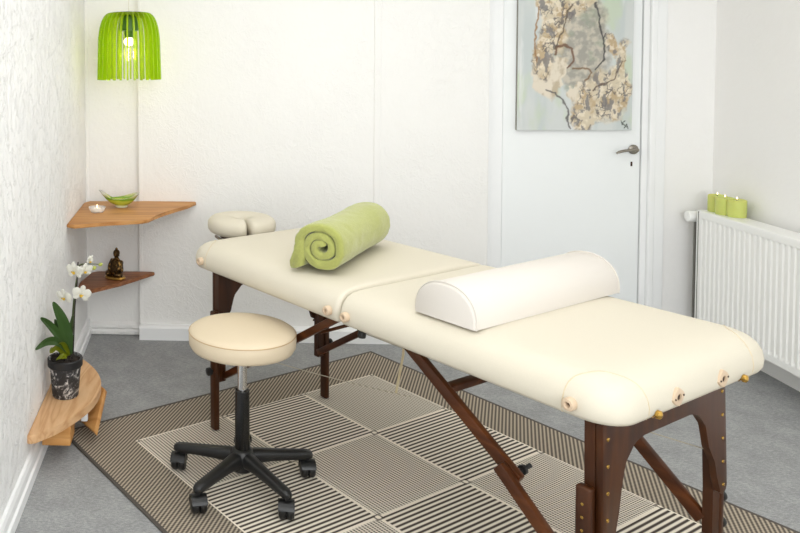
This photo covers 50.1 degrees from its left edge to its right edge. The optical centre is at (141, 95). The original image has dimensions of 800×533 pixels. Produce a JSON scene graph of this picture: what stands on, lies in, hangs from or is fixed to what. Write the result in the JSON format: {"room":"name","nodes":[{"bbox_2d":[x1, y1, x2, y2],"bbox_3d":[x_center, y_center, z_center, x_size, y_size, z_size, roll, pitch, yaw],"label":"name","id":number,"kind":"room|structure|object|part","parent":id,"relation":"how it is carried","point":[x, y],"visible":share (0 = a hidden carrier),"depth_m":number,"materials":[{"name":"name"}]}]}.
{"room":"massage room","nodes":[
{"label":"massage room","id":0,"kind":"room"},
{"bbox_2d":[0,0,86,519],"bbox_3d":[-0.548,0.225,1.599,0.100,2.420,5.690,0,2,4],"label":"wall","id":1,"kind":"structure","parent":0,"point":[43,138],"depth_m":2.93,"materials":[{"name":"paint"}]},
{"bbox_2d":[0,317,90,532],"bbox_3d":[-0.480,1.387,1.625,0.022,0.094,5.450,0,2,4],"label":"baseboard","id":2,"kind":"structure","parent":1,"relation":"attached to","point":[10,519],"depth_m":2.72,"materials":[{"name":"white paint"}]},
{"bbox_2d":[27,360,106,445],"bbox_3d":[-0.267,1.258,3.182,0.228,0.138,0.786,0,2,4],"label":"wall shelf","id":3,"kind":"object","parent":1,"relation":"attached to","point":[55,420],"visible":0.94,"depth_m":3.03,"materials":[{"name":"brown wood"}]},
{"bbox_2d":[35,255,102,399],"bbox_3d":[-0.322,0.915,3.096,0.322,0.554,0.163,-2,3,-38],"label":"potted orchid","id":4,"kind":"object","parent":3,"relation":"on","point":[65,364],"visible":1,"depth_m":3.08,"materials":[{"name":"green plant"}]},
{"bbox_3d":[-0.308,0.787,3.100,0.072,0.057,0.018,1,3,30],"label":"flower","id":5,"kind":"part","parent":4,"relation":"part of","materials":[{"name":"white plant"}]},
{"bbox_3d":[-0.305,1.115,3.131,0.136,0.152,0.136,0,2,4],"label":"pot","id":6,"kind":"part","parent":4,"relation":"part of","materials":[{"name":"black ceramic"}]},
{"bbox_3d":[-0.267,0.680,3.084,0.078,0.063,0.011,1,3,36],"label":"flower","id":7,"kind":"part","parent":4,"relation":"part of","materials":[{"name":"white plant"}]},
{"bbox_3d":[-0.235,0.773,3.081,0.075,0.065,0.010,-1,3,-10],"label":"flower","id":8,"kind":"part","parent":4,"relation":"part of","materials":[{"name":"white plant"}]},
{"bbox_3d":[-0.229,0.856,3.140,0.127,0.377,0.013,-1,2,-4],"label":"flower stem","id":9,"kind":"part","parent":4,"relation":"part of","materials":[{"name":"plant"}]},
{"bbox_3d":[-0.222,0.677,3.075,0.067,0.051,0.019,-2,3,-27],"label":"flower","id":10,"kind":"part","parent":4,"relation":"part of","materials":[{"name":"white plant"}]},
{"bbox_3d":[-0.207,0.656,3.135,0.016,0.042,0.046,1,3,31],"label":"flower","id":11,"kind":"part","parent":4,"relation":"part of","materials":[{"name":"white plant"}]},
{"bbox_2d":[78,271,154,292],"bbox_3d":[-0.202,0.969,4.138,0.260,0.020,0.527,2,3,41],"label":"corner shelf","id":12,"kind":"object","parent":1,"relation":"attached to","point":[96,281],"visible":0.77,"depth_m":4.10,"materials":[{"name":"brown wood"}]},
{"bbox_2d":[105,247,125,279],"bbox_3d":[-0.141,0.878,4.138,0.124,0.159,0.092,2,3,42],"label":"statuette","id":13,"kind":"object","parent":12,"relation":"on","point":[115,266],"visible":1,"depth_m":4.12,"materials":[{"name":"brown metal"}]},
{"bbox_2d":[87,0,139,334],"bbox_3d":[-0.155,0.102,4.350,0.298,2.420,0.140,0,2,4],"label":"wall","id":14,"kind":"structure","parent":0,"point":[112,104],"depth_m":4.29,"materials":[{"name":"paint"}]},
{"bbox_2d":[84,0,89,318],"bbox_3d":[-0.301,0.106,4.288,0.016,2.420,0.005,0,2,4],"label":"trim","id":15,"kind":"structure","parent":14,"relation":"attached to","point":[85,1],"depth_m":4.29,"materials":[{"name":"paint"}]},
{"bbox_2d":[90,321,140,334],"bbox_3d":[-0.147,1.275,4.320,0.300,0.073,0.022,0,2,4],"label":"trim","id":16,"kind":"structure","parent":14,"relation":"attached to","point":[97,327],"depth_m":4.32,"materials":[{"name":"paint"}]},
{"bbox_2d":[141,0,489,326],"bbox_3d":[0.903,0.099,4.256,1.827,2.420,0.180,0,2,4],"label":"wall","id":17,"kind":"structure","parent":0,"point":[261,106],"depth_m":4.17,"materials":[{"name":"paint"}]},
{"bbox_2d":[67,201,195,228],"bbox_3d":[-0.030,0.592,3.936,0.599,0.018,0.638,0,2,4],"label":"corner shelf","id":18,"kind":"object","parent":17,"relation":"attached to","point":[137,212],"visible":0.97,"depth_m":3.93,"materials":[{"name":"brown wood"}]},
{"bbox_2d":[93,205,100,211],"bbox_3d":[-0.224,0.563,3.939,0.087,0.042,0.087,0,2,4],"label":"tealight candle","id":19,"kind":"object","parent":18,"relation":"on","point":[97,209],"visible":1,"depth_m":3.92,"materials":[{"name":"white wax"}]},
{"bbox_2d":[99,190,138,207],"bbox_3d":[-0.119,0.532,4.078,0.213,0.090,0.096,0,2,4],"label":"glass bowl","id":20,"kind":"object","parent":18,"relation":"on","point":[124,201],"visible":1,"depth_m":4.06,"materials":[{"name":"green glass"}]},
{"bbox_2d":[137,0,142,322],"bbox_3d":[-0.011,0.066,4.237,0.018,2.340,0.022,0,2,4],"label":"trim","id":21,"kind":"structure","parent":17,"relation":"attached to","point":[138,1],"depth_m":4.24,"materials":[{"name":"paint"}]},
{"bbox_2d":[139,324,389,343],"bbox_3d":[0.899,1.274,4.197,1.828,0.076,0.040,0,2,4],"label":"baseboard","id":22,"kind":"structure","parent":17,"relation":"attached to","point":[166,332],"depth_m":4.23,"materials":[{"name":"white paint"}]},
{"bbox_2d":[373,0,381,205],"bbox_3d":[1.238,0.061,4.138,0.037,2.340,0.008,0,2,4],"label":"trim","id":23,"kind":"structure","parent":17,"relation":"attached to","point":[377,3],"depth_m":4.13,"materials":[{"name":"paint"}]},
{"bbox_2d":[15,334,799,532],"bbox_3d":[1.154,1.451,1.533,3.493,0.050,5.690,0,2,4],"label":"floor","id":24,"kind":"structure","parent":0,"point":[69,493],"depth_m":3.16,"materials":[{"name":"grey fabric"}]},
{"bbox_2d":[72,351,799,532],"bbox_3d":[1.064,1.381,2.492,1.726,0.007,2.583,-2,3,-30],"label":"area rug","id":25,"kind":"object","parent":24,"relation":"on","point":[387,462],"visible":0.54,"depth_m":2.89,"materials":[{"name":"beige fabric"}]},
{"bbox_2d":[170,312,316,519],"bbox_3d":[0.357,1.083,2.789,0.521,0.572,0.521,0,2,4],"label":"stool","id":26,"kind":"object","parent":25,"relation":"on","point":[241,340],"visible":1,"depth_m":2.70,"materials":[{"name":"leather"}]},
{"bbox_3d":[0.227,1.274,2.836,0.241,0.057,0.052,1,3,26],"label":"leg","id":27,"kind":"part","parent":26,"relation":"part of","materials":[{"name":"black plastic"}]},
{"bbox_3d":[0.257,1.281,2.674,0.052,0.057,0.241,2,3,43],"label":"leg","id":28,"kind":"part","parent":26,"relation":"part of","materials":[{"name":"black plastic"}]},
{"bbox_3d":[0.350,0.842,2.757,0.374,0.086,0.374,0,2,4],"label":"seat","id":29,"kind":"part","parent":26,"relation":"part of","materials":[{"name":"leather"}]},
{"bbox_3d":[0.421,1.280,2.652,0.052,0.057,0.241,-2,3,-28],"label":"leg","id":30,"kind":"part","parent":26,"relation":"part of","materials":[{"name":"black plastic"}]},
{"bbox_3d":[0.492,1.274,2.801,0.241,0.057,0.052,-1,3,-10],"label":"leg","id":31,"kind":"part","parent":26,"relation":"part of","materials":[{"name":"black plastic"}]},
{"bbox_2d":[196,228,763,532],"bbox_3d":[0.951,0.991,2.709,0.775,0.755,1.766,-2,3,-30],"label":"massage table","id":32,"kind":"object","parent":25,"relation":"on","point":[630,371],"visible":0.86,"depth_m":2.12,"materials":[{"name":"beige leather"}]},
{"bbox_3d":[0.272,1.111,3.172,0.026,0.034,0.034,-2,3,-30],"label":"adjusting knob","id":33,"kind":"part","parent":32,"relation":"part of","materials":[{"name":"black plastic"}]},
{"bbox_3d":[0.294,1.111,3.185,0.025,0.484,0.038,-2,3,-30],"label":"leg","id":34,"kind":"part","parent":32,"relation":"part of","materials":[{"name":"brown wood"}]},
{"bbox_3d":[0.318,0.933,3.196,0.034,0.454,0.026,-2,3,-30],"label":"leg","id":35,"kind":"part","parent":32,"relation":"part of","materials":[{"name":"brown wood"}]},
{"bbox_2d":[208,211,275,239],"bbox_3d":[0.457,0.604,3.610,0.308,0.111,0.316,-2,3,-30],"label":"cradle","id":36,"kind":"object","parent":32,"relation":"attached to","point":[228,224],"visible":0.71,"depth_m":3.51,"materials":[{"name":"beige leather"}]},
{"bbox_3d":[0.536,0.845,3.343,0.564,0.294,0.018,-2,3,-30],"label":"panel","id":37,"kind":"part","parent":32,"relation":"part of","materials":[{"name":"brown wood"}]},
{"bbox_3d":[0.778,0.918,3.458,0.034,0.454,0.026,-2,3,-30],"label":"leg","id":38,"kind":"part","parent":32,"relation":"part of","materials":[{"name":"brown wood"}]},
{"bbox_3d":[0.807,1.094,3.478,0.025,0.484,0.038,-2,3,-30],"label":"leg","id":39,"kind":"part","parent":32,"relation":"part of","materials":[{"name":"brown wood"}]},
{"bbox_2d":[196,228,479,321],"bbox_3d":[0.735,0.652,3.084,0.756,0.106,0.876,-2,3,-30],"label":"cushion","id":40,"kind":"object","parent":32,"relation":"on","point":[261,262],"depth_m":2.85,"materials":[{"name":"beige leather"}]},
{"bbox_2d":[290,202,389,269],"bbox_3d":[0.749,0.514,2.933,0.201,0.167,0.533,1,3,35],"label":"rolled towel","id":41,"kind":"object","parent":32,"relation":"on","point":[330,242],"visible":1,"depth_m":2.75,"materials":[{"name":"green fabric"}]},
{"bbox_3d":[0.721,0.783,2.582,0.027,0.028,0.028,-2,3,-30],"label":"strut knob","id":42,"kind":"part","parent":32,"relation":"part of","materials":[{"name":"black plastic"}]},
{"bbox_3d":[0.897,0.883,2.733,0.008,0.316,0.045,-2,3,-30],"label":"hanging cord","id":43,"kind":"part","parent":32,"relation":"part of","materials":[{"name":"beige fabric"}]},
{"bbox_3d":[1.084,0.837,2.387,0.485,0.020,0.034,-2,3,-30],"label":"cross rail","id":44,"kind":"part","parent":32,"relation":"part of","materials":[{"name":"brown wood"}]},
{"bbox_2d":[415,250,619,331],"bbox_3d":[1.151,0.571,2.392,0.695,0.112,0.212,-2,3,-30],"label":"bolster","id":45,"kind":"object","parent":32,"relation":"on","point":[481,300],"visible":1,"depth_m":2.28,"materials":[{"name":"white leather"}]},
{"bbox_3d":[1.009,0.989,2.085,0.048,0.033,0.031,-2,3,-30],"label":"brace knob","id":46,"kind":"part","parent":32,"relation":"part of","materials":[{"name":"black plastic"}]},
{"bbox_2d":[341,265,763,425],"bbox_3d":[1.171,0.682,2.322,0.756,0.106,0.876,-2,3,-30],"label":"cushion","id":47,"kind":"object","parent":32,"relation":"on","point":[618,362],"depth_m":2.05,"materials":[{"name":"beige leather"}]},
{"bbox_3d":[1.049,1.162,1.870,0.025,0.484,0.038,-2,3,-30],"label":"leg","id":48,"kind":"part","parent":32,"relation":"part of","materials":[{"name":"brown wood"}]},
{"bbox_3d":[1.073,0.985,1.872,0.041,0.454,0.026,-2,3,-30],"label":"leg","id":49,"kind":"part","parent":32,"relation":"part of","materials":[{"name":"brown wood"}]},
{"bbox_3d":[1.200,0.744,1.843,0.024,0.024,0.033,-2,3,-30],"label":"brass knob","id":50,"kind":"part","parent":32,"relation":"part of","materials":[{"name":"gold metal"}]},
{"bbox_3d":[1.322,0.915,1.987,0.591,0.329,0.018,-2,3,-30],"label":"panel","id":51,"kind":"part","parent":32,"relation":"part of","materials":[{"name":"brown wood"}]},
{"bbox_2d":[672,387,684,405],"bbox_3d":[1.280,0.719,1.881,0.052,0.046,0.008,-2,3,-30],"label":"socket","id":52,"kind":"object","parent":32,"relation":"attached to","point":[678,393],"depth_m":1.88,"materials":[{"name":"beige rubber"}]},
{"bbox_3d":[1.543,0.969,2.141,0.058,0.454,0.026,-2,3,-30],"label":"leg","id":53,"kind":"part","parent":32,"relation":"part of","materials":[{"name":"brown wood"}]},
{"bbox_3d":[1.579,1.145,2.173,0.025,0.484,0.038,-2,3,-30],"label":"leg","id":54,"kind":"part","parent":32,"relation":"part of","materials":[{"name":"brown wood"}]},
{"bbox_2d":[717,369,728,386],"bbox_3d":[1.465,0.713,1.987,0.052,0.046,0.008,-2,3,-30],"label":"socket","id":55,"kind":"object","parent":32,"relation":"attached to","point":[722,374],"depth_m":1.98,"materials":[{"name":"beige rubber"}]},
{"bbox_3d":[1.602,1.182,2.187,0.026,0.034,0.034,-2,3,-30],"label":"adjusting knob","id":56,"kind":"part","parent":32,"relation":"part of","materials":[{"name":"black plastic"}]},
{"bbox_3d":[1.556,0.732,2.046,0.024,0.024,0.033,-2,3,-30],"label":"brass knob","id":57,"kind":"part","parent":32,"relation":"part of","materials":[{"name":"gold metal"}]},
{"bbox_2d":[662,0,716,316],"bbox_3d":[2.400,0.090,4.190,1.168,2.420,0.100,0,2,4],"label":"wall","id":58,"kind":"structure","parent":0,"point":[691,33],"depth_m":4.11,"materials":[{"name":"paint"}]},
{"bbox_2d":[487,0,667,309],"bbox_3d":[2.274,0.265,4.160,0.924,2.075,0.096,0,2,4],"label":"door","id":59,"kind":"structure","parent":58,"relation":"in","point":[551,193],"depth_m":4.16,"materials":[{"name":"paint"}]},
{"bbox_2d":[515,0,633,129],"bbox_3d":[2.266,-0.228,4.128,0.582,0.818,0.021,0,2,4],"label":"painting","id":60,"kind":"object","parent":59,"relation":"attached to","point":[574,58],"visible":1,"depth_m":4.12,"materials":[{"name":"fabric"}]},
{"bbox_3d":[2.530,0.291,4.105,0.111,0.031,0.019,0,2,4],"label":"lever","id":61,"kind":"part","parent":59,"relation":"part of","materials":[{"name":"metal"}]},
{"bbox_3d":[2.580,0.284,4.120,0.050,0.050,0.040,0,2,4],"label":"handle","id":62,"kind":"part","parent":59,"relation":"part of","materials":[{"name":"metal"}]},
{"bbox_2d":[712,0,799,391],"bbox_3d":[2.837,0.210,1.360,0.100,2.420,5.690,0,2,4],"label":"wall","id":63,"kind":"structure","parent":0,"point":[756,146],"depth_m":3.76,"materials":[{"name":"paint"}]},
{"bbox_2d":[684,210,799,376],"bbox_3d":[2.846,0.967,3.444,0.179,0.725,1.278,0,2,4],"label":"radiator","id":64,"kind":"object","parent":63,"relation":"attached to","point":[746,272],"visible":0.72,"depth_m":3.63,"materials":[{"name":"metal"}]},
{"bbox_2d":[707,192,726,211],"bbox_3d":[2.887,0.533,3.953,0.081,0.098,0.081,0,2,4],"label":"pillar candle","id":65,"kind":"object","parent":64,"relation":"on","point":[711,197],"visible":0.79,"depth_m":3.94,"materials":[{"name":"green wax"}]},
{"bbox_2d":[715,195,734,215],"bbox_3d":[2.872,0.536,3.881,0.081,0.098,0.081,1,3,31],"label":"pillar candle","id":66,"kind":"object","parent":64,"relation":"on","point":[720,201],"visible":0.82,"depth_m":3.87,"materials":[{"name":"green wax"}]},
{"bbox_2d":[726,198,746,217],"bbox_3d":[2.885,0.538,3.820,0.081,0.098,0.081,-2,3,-32],"label":"pillar candle","id":67,"kind":"object","parent":64,"relation":"on","point":[737,208],"visible":1,"depth_m":3.79,"materials":[{"name":"green wax"}]},
{"bbox_3d":[1.135,-1.016,1.426,3.493,0.050,5.690,0,2,4],"label":"ceiling","id":68,"kind":"structure","parent":0,"visible":0},
{"bbox_2d":[97,0,160,79],"bbox_3d":[-0.068,-0.586,3.978,0.326,1.012,0.326,0,2,4],"label":"pendant lamp","id":69,"kind":"object","parent":68,"relation":"hanging from","point":[129,22],"visible":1,"depth_m":3.90,"materials":[{"name":"green plastic"}]},
{"bbox_2d":[119,16,137,37],"bbox_3d":[-0.067,-0.359,3.987,0.100,0.131,0.100,0,2,4],"label":"socket","id":70,"kind":"object","parent":69,"relation":"attached to","point":[130,28],"depth_m":3.95,"materials":[{"name":"green plastic"}]},
{"bbox_3d":[-0.066,-0.272,3.991,0.054,0.042,0.054,0,2,4],"label":"bulb","id":71,"kind":"part","parent":69,"relation":"part of","materials":[{"name":"white glass"}]}
]}

